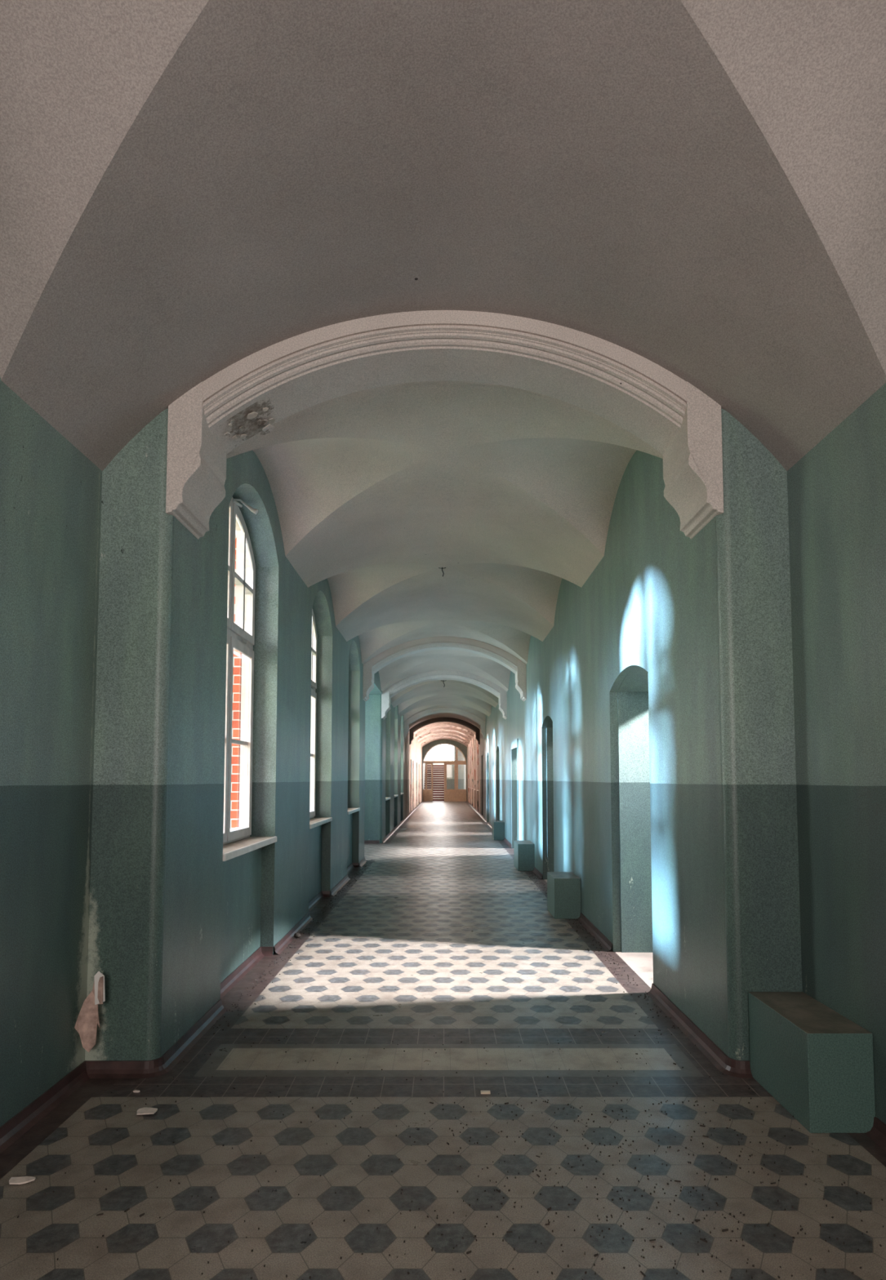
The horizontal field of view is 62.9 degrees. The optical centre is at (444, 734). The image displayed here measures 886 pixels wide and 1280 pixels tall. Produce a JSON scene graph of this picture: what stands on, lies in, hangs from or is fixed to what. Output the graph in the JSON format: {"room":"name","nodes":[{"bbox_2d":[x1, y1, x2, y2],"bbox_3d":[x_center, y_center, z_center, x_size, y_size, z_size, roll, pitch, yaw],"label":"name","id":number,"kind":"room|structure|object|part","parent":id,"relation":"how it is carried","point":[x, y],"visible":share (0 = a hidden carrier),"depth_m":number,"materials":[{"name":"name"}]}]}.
{"room":"vaulted corridor","nodes":[
{"label":"vaulted corridor","id":0,"kind":"room"},
{"bbox_2d":[0,182,102,1126],"bbox_3d":[-2.040,-0.856,-0.241,0.420,4.680,8.265,0,-3,0],"label":"wall","id":1,"kind":"structure","parent":0,"point":[51,493],"depth_m":3.29,"materials":[{"name":"teal paint"}]},
{"bbox_2d":[74,971,105,1052],"bbox_3d":[-1.759,1.381,3.600,0.134,0.398,0.044,1,-4,-13],"label":"plaster","id":2,"kind":"object","parent":1,"relation":"attached to","point":[87,1020],"visible":1,"depth_m":3.60,"materials":[{"name":"beige paint"}]},
{"bbox_2d":[230,534,241,828],"bbox_3d":[-1.886,-0.397,8.523,0.248,6.330,9.285,0,-3,0],"label":"wall","id":3,"kind":"structure","parent":0,"point":[237,668],"depth_m":6.21,"materials":[{"name":"red brick"}]},
{"bbox_2d":[84,408,422,1060],"bbox_3d":[-2.756,0.715,25.519,2.588,4.680,43.470,0,-3,0],"label":"wall","id":4,"kind":"structure","parent":0,"point":[155,911],"depth_m":4.21,"materials":[{"name":"teal paint"}]},
{"bbox_2d":[0,857,366,1153],"bbox_3d":[-1.621,1.736,4.380,0.418,0.068,17.655,0,-3,0],"label":"baseboard","id":5,"kind":"structure","parent":4,"relation":"attached to","point":[17,1126],"depth_m":3.67,"materials":[{"name":"tile"}]},
{"bbox_2d":[220,497,276,982],"bbox_3d":[-1.600,-0.022,5.567,0.310,3.722,1.480,0,-3,0],"label":"window","id":6,"kind":"structure","parent":4,"relation":"in","point":[242,852],"depth_m":5.80,"materials":[{"name":"white paint"}]},
{"bbox_3d":[-1.662,-1.351,5.296,0.021,1.032,0.674,0,-3,0],"label":"fanlight sash","id":7,"kind":"part","parent":6,"relation":"part of","materials":[{"name":"white paint"}]},
{"bbox_3d":[-1.662,-1.309,5.987,0.021,1.032,0.674,0,-3,0],"label":"fanlight sash","id":8,"kind":"part","parent":6,"relation":"part of","materials":[{"name":"white paint"}]},
{"bbox_3d":[-1.604,-1.823,5.759,0.098,0.103,0.252,-3,-5,39],"label":"fanlight lever","id":9,"kind":"part","parent":6,"relation":"part of","materials":[{"name":"grey metal"}]},
{"bbox_3d":[-1.605,0.857,5.508,0.270,0.040,1.467,0,-3,0],"label":"sill","id":10,"kind":"part","parent":6,"relation":"part of","materials":[{"name":"white stone"}]},
{"bbox_2d":[308,608,332,902],"bbox_3d":[-1.600,0.168,8.636,0.310,3.717,1.480,0,-3,0],"label":"window","id":11,"kind":"structure","parent":4,"relation":"in","point":[315,823],"depth_m":9.15,"materials":[{"name":"white paint"}]},
{"bbox_3d":[-1.662,-1.122,9.056,0.021,1.032,0.674,0,-3,0],"label":"fanlight sash","id":12,"kind":"part","parent":11,"relation":"part of","materials":[{"name":"white paint"}]},
{"bbox_3d":[-1.605,1.044,8.577,0.270,0.040,1.467,0,-3,0],"label":"sill","id":13,"kind":"part","parent":11,"relation":"part of","materials":[{"name":"white stone"}]},
{"bbox_2d":[346,807,359,866],"bbox_3d":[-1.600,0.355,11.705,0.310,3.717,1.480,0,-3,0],"label":"windowsill","id":14,"kind":"structure","parent":4,"relation":"in","point":[350,811],"depth_m":11.96,"materials":[{"name":"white paint"}]},
{"bbox_2d":[364,800,422,843],"bbox_3d":[-2.581,3.416,31.926,2.338,0.068,30.351,0,-3,0],"label":"baseboard","id":15,"kind":"structure","parent":4,"relation":"attached to","point":[394,829],"depth_m":19.64,"materials":[{"name":"tile"}]},
{"bbox_2d":[0,0,885,471],"bbox_3d":[0.000,-2.098,-0.188,3.675,0.904,8.220,0,-3,0],"label":"ceiling","id":16,"kind":"structure","parent":0,"point":[290,168],"depth_m":2.82,"materials":[{"name":"grey paint"}]},
{"bbox_2d":[0,800,885,1279],"bbox_3d":[0.375,3.176,25.955,9.450,0.180,61.800,0,-3,0],"label":"floor","id":17,"kind":"structure","parent":0,"point":[443,937],"depth_m":3.04,"materials":[{"name":"tile"}]},
{"bbox_2d":[8,1176,35,1184],"bbox_3d":[-1.571,1.658,2.696,0.089,0.010,0.042,1,-4,-12],"label":"flake","id":18,"kind":"object","parent":17,"relation":"on","point":[22,1180],"visible":1,"depth_m":2.69,"materials":[{"name":"white paint"}]},
{"bbox_2d":[136,1106,157,1115],"bbox_3d":[-1.337,1.692,3.252,0.086,0.010,0.064,0,-3,0],"label":"flake","id":19,"kind":"object","parent":17,"relation":"on","point":[145,1110],"visible":1,"depth_m":3.25,"materials":[{"name":"white paint"}]},
{"bbox_2d":[293,932,301,937],"bbox_3d":[-1.385,1.895,6.827,0.068,0.056,0.068,0,-3,0],"label":"stone","id":20,"kind":"object","parent":17,"relation":"on","point":[297,935],"visible":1,"depth_m":6.81,"materials":[{"name":"grey stone"}]},
{"bbox_2d":[423,752,453,800],"bbox_3d":[-0.412,2.906,50.925,2.025,3.401,4.246,0,-3,0],"label":"staircase","id":21,"kind":"structure","parent":17,"relation":"on","point":[437,770],"depth_m":50.98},
{"bbox_2d":[17,859,883,1279],"bbox_3d":[-0.026,1.962,7.601,3.188,0.006,11.578,0,-3,0],"label":"debris","id":22,"kind":"object","parent":17,"relation":"on","point":[677,1150],"visible":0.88,"depth_m":2.72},
{"bbox_2d":[480,1090,489,1093],"bbox_3d":[0.195,1.709,3.460,0.045,0.009,0.020,0,-3,0],"label":"wood splinter","id":23,"kind":"object","parent":17,"relation":"on","point":[482,1091],"visible":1,"depth_m":3.45,"materials":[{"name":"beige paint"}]},
{"bbox_2d":[492,820,504,839],"bbox_3d":[1.331,2.384,18.016,0.261,0.435,0.645,0,-3,0],"label":"box","id":24,"kind":"object","parent":17,"relation":"on","point":[498,826],"visible":0.96,"depth_m":17.70,"materials":[{"name":"paint"}]},
{"bbox_2d":[513,840,534,871],"bbox_3d":[1.327,2.025,12.124,0.268,0.435,0.690,0,-3,0],"label":"box","id":25,"kind":"object","parent":17,"relation":"on","point":[523,851],"visible":0.91,"depth_m":11.78,"materials":[{"name":"paint"}]},
{"bbox_2d":[546,871,581,919],"bbox_3d":[1.319,1.779,8.044,0.284,0.429,0.555,0,-3,0],"label":"box","id":26,"kind":"object","parent":17,"relation":"on","point":[563,888],"visible":0.91,"depth_m":7.77,"materials":[{"name":"paint"}]},
{"bbox_2d":[747,991,875,1133],"bbox_3d":[1.688,1.502,3.384,0.280,0.414,0.608,0,-3,0],"label":"box","id":27,"kind":"object","parent":17,"relation":"on","point":[817,1063],"visible":0.91,"depth_m":3.12,"materials":[{"name":"paint"}]},
{"bbox_2d":[226,381,662,664],"bbox_3d":[0.000,-1.768,8.674,2.934,0.514,8.850,0,-3,0],"label":"ceiling","id":28,"kind":"structure","parent":0,"point":[483,457],"depth_m":6.37,"materials":[{"name":"paint"}]},
{"bbox_2d":[391,680,497,721],"bbox_3d":[0.000,-0.971,21.737,2.934,0.514,8.775,0,-3,0],"label":"ceiling","id":29,"kind":"structure","parent":0,"point":[418,698],"depth_m":22.12,"materials":[{"name":"paint"}]},
{"bbox_2d":[378,649,510,691],"bbox_3d":[0.000,-1.366,15.261,2.934,0.514,3.750,0,-3,0],"label":"ceiling","id":30,"kind":"structure","parent":0,"point":[399,669],"depth_m":15.99,"materials":[{"name":"paint"}]},
{"bbox_2d":[413,721,475,746],"bbox_3d":[0.000,0.079,38.955,2.934,0.514,16.875,0,-3,0],"label":"ceiling","id":31,"kind":"structure","parent":0,"point":[427,734],"depth_m":38.71,"materials":[{"name":"paint"}]},
{"bbox_2d":[422,739,466,801],"bbox_3d":[0.000,2.048,47.363,3.000,4.680,0.300,0,-3,0],"label":"wall","id":32,"kind":"structure","parent":0,"point":[425,748],"depth_m":47.28,"materials":[{"name":"beige paint"}]},
{"bbox_2d":[422,742,466,801],"bbox_3d":[0.007,2.482,47.277,2.865,3.802,0.090,0,-3,0],"label":"door","id":33,"kind":"structure","parent":32,"relation":"in","point":[455,794],"depth_m":47.19,"materials":[{"name":"beige paint"}]},
{"bbox_3d":[1.119,3.995,47.149,0.551,0.586,0.014,0,-3,0],"label":"panel moulding","id":34,"kind":"part","parent":33,"relation":"part of","materials":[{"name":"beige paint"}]},
{"bbox_2d":[408,713,479,729],"bbox_3d":[0.000,-0.567,28.362,2.934,0.514,3.900,0,-3,0],"label":"ceiling","id":35,"kind":"structure","parent":0,"point":[437,715],"depth_m":29.41,"materials":[{"name":"paint"}]},
{"bbox_2d":[422,757,466,789],"bbox_3d":[0.000,2.404,56.659,4.800,5.100,0.300,0,-3,0],"label":"wall","id":36,"kind":"structure","parent":0,"point":[424,764],"depth_m":56.47,"materials":[{"name":"paint"}]},
{"bbox_2d":[446,746,463,789],"bbox_3d":[0.667,2.495,48.538,1.245,3.930,0.150,0,-3,0],"label":"wall","id":37,"kind":"structure","parent":0,"point":[450,768],"depth_m":48.45,"materials":[{"name":"grey paint"}]},
{"bbox_2d":[466,408,802,1060],"bbox_3d":[1.778,0.715,25.519,0.630,4.680,43.470,0,-3,0],"label":"wall","id":38,"kind":"structure","parent":0,"point":[653,729],"depth_m":4.54,"materials":[{"name":"teal paint"}]},
{"bbox_2d":[511,738,518,848],"bbox_3d":[1.492,1.271,15.040,0.090,2.295,1.350,0,-3,0],"label":"door","id":39,"kind":"structure","parent":38,"relation":"in","point":[514,743],"depth_m":15.63,"materials":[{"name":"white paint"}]},
{"bbox_2d":[466,800,885,1151],"bbox_3d":[1.621,2.770,21.321,0.418,0.068,51.600,0,-3,0],"label":"baseboard","id":40,"kind":"structure","parent":38,"relation":"attached to","point":[727,1065],"depth_m":4.12,"materials":[{"name":"tile"}]},
{"bbox_2d":[786,285,885,1124],"bbox_3d":[2.040,-0.856,-0.241,0.420,4.680,8.265,0,-3,0],"label":"wall","id":41,"kind":"structure","parent":0,"point":[836,491],"depth_m":3.31,"materials":[{"name":"teal paint"}]},
{"bbox_3d":[0.375,-1.976,21.686,9.450,0.225,52.650,0,-3,0],"label":"ceiling","id":42,"kind":"structure","parent":0,"visible":0},
{"bbox_2d":[381,655,506,719],"bbox_3d":[0.000,-1.246,17.275,2.971,1.769,0.444,0,-3,0],"label":"arch","id":43,"kind":"object","parent":42,"relation":"attached to","point":[408,682],"visible":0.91,"depth_m":17.07,"materials":[{"name":"paint"}]},
{"bbox_3d":[0.000,-1.155,17.116,2.604,0.529,0.128,0,-3,0],"label":"moulding","id":44,"kind":"part","parent":43,"relation":"part of","materials":[{"name":"paint"}]},
{"bbox_2d":[165,310,723,539],"bbox_3d":[0.000,-2.048,4.130,2.971,1.769,0.444,0,-3,0],"label":"arch","id":45,"kind":"object","parent":42,"relation":"attached to","point":[606,380],"visible":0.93,"depth_m":3.98,"materials":[{"name":"paint"}]},
{"bbox_2d":[223,431,231,439],"bbox_3d":[-1.243,-1.709,4.141,0.038,0.024,0.049,0,-3,0],"label":"flake","id":46,"kind":"object","parent":45,"relation":"attached to","point":[226,435],"visible":1,"depth_m":4.14,"materials":[{"name":"grey paint"}]},
{"bbox_2d":[239,426,244,431],"bbox_3d":[-1.168,-1.761,4.180,0.033,0.021,0.050,0,-3,0],"label":"flake","id":47,"kind":"object","parent":45,"relation":"attached to","point":[242,428],"visible":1,"depth_m":4.17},
{"bbox_2d":[239,434,246,439],"bbox_3d":[-1.182,-1.746,4.251,0.034,0.026,0.033,3,-4,-37],"label":"flake","id":48,"kind":"object","parent":45,"relation":"attached to","point":[242,436],"visible":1,"depth_m":4.25,"materials":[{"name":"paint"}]},
{"bbox_2d":[247,411,257,419],"bbox_3d":[-1.093,-1.811,4.119,0.062,0.032,0.058,0,-3,0],"label":"flake","id":49,"kind":"object","parent":45,"relation":"attached to","point":[254,414],"visible":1,"depth_m":4.11,"materials":[{"name":"paint"}]},
{"bbox_2d":[258,419,267,425],"bbox_3d":[-1.057,-1.824,4.244,0.049,0.028,0.048,2,-4,-33],"label":"flake","id":50,"kind":"object","parent":45,"relation":"attached to","point":[263,422],"visible":1,"depth_m":4.24,"materials":[{"name":"grey paint"}]},
{"bbox_2d":[259,424,274,435],"bbox_3d":[-1.048,-1.792,4.272,0.081,0.052,0.072,0,-3,0],"label":"flake","id":51,"kind":"object","parent":45,"relation":"attached to","point":[269,428],"visible":1,"depth_m":4.27,"materials":[{"name":"grey paint"}]},
{"bbox_2d":[268,417,275,424],"bbox_3d":[-1.018,-1.848,4.273,0.034,0.018,0.056,0,-3,0],"label":"flake","id":52,"kind":"object","parent":45,"relation":"attached to","point":[272,420],"visible":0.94,"depth_m":4.27,"materials":[{"name":"paint"}]},
{"bbox_3d":[0.000,-1.957,3.970,2.604,0.529,0.128,0,-3,0],"label":"moulding","id":53,"kind":"part","parent":45,"relation":"part of","materials":[{"name":"paint"}]},
{"bbox_2d":[362,636,526,702],"bbox_3d":[0.000,-1.494,13.218,2.971,1.769,0.414,0,-3,0],"label":"arch","id":54,"kind":"object","parent":42,"relation":"attached to","point":[391,655],"visible":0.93,"depth_m":13.03,"materials":[{"name":"paint"}]},
{"bbox_3d":[0.000,-1.402,13.073,2.604,0.529,0.128,0,-3,0],"label":"moulding","id":55,"kind":"part","parent":54,"relation":"part of","materials":[{"name":"paint"}]},
{"bbox_2d":[404,707,484,739],"bbox_3d":[0.000,-0.696,26.289,2.971,1.769,0.414,0,-3,0],"label":"arch","id":56,"kind":"object","parent":42,"relation":"attached to","point":[411,720],"visible":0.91,"depth_m":26.10,"materials":[{"name":"paint"}]},
{"bbox_3d":[0.000,-0.605,26.144,2.604,0.529,0.128,0,-3,0],"label":"moulding","id":57,"kind":"part","parent":56,"relation":"part of","materials":[{"name":"paint"}]},
{"bbox_2d":[408,717,479,744],"bbox_3d":[0.000,-0.448,30.361,2.971,1.769,0.414,0,-3,0],"label":"arch","id":58,"kind":"object","parent":42,"relation":"attached to","point":[412,730],"visible":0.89,"depth_m":30.16,"materials":[{"name":"brown paint"}]},
{"bbox_3d":[0.000,-0.356,30.216,2.604,0.529,0.128,0,-3,0],"label":"moulding","id":59,"kind":"part","parent":58,"relation":"part of","materials":[{"name":"brown paint"}]}
]}

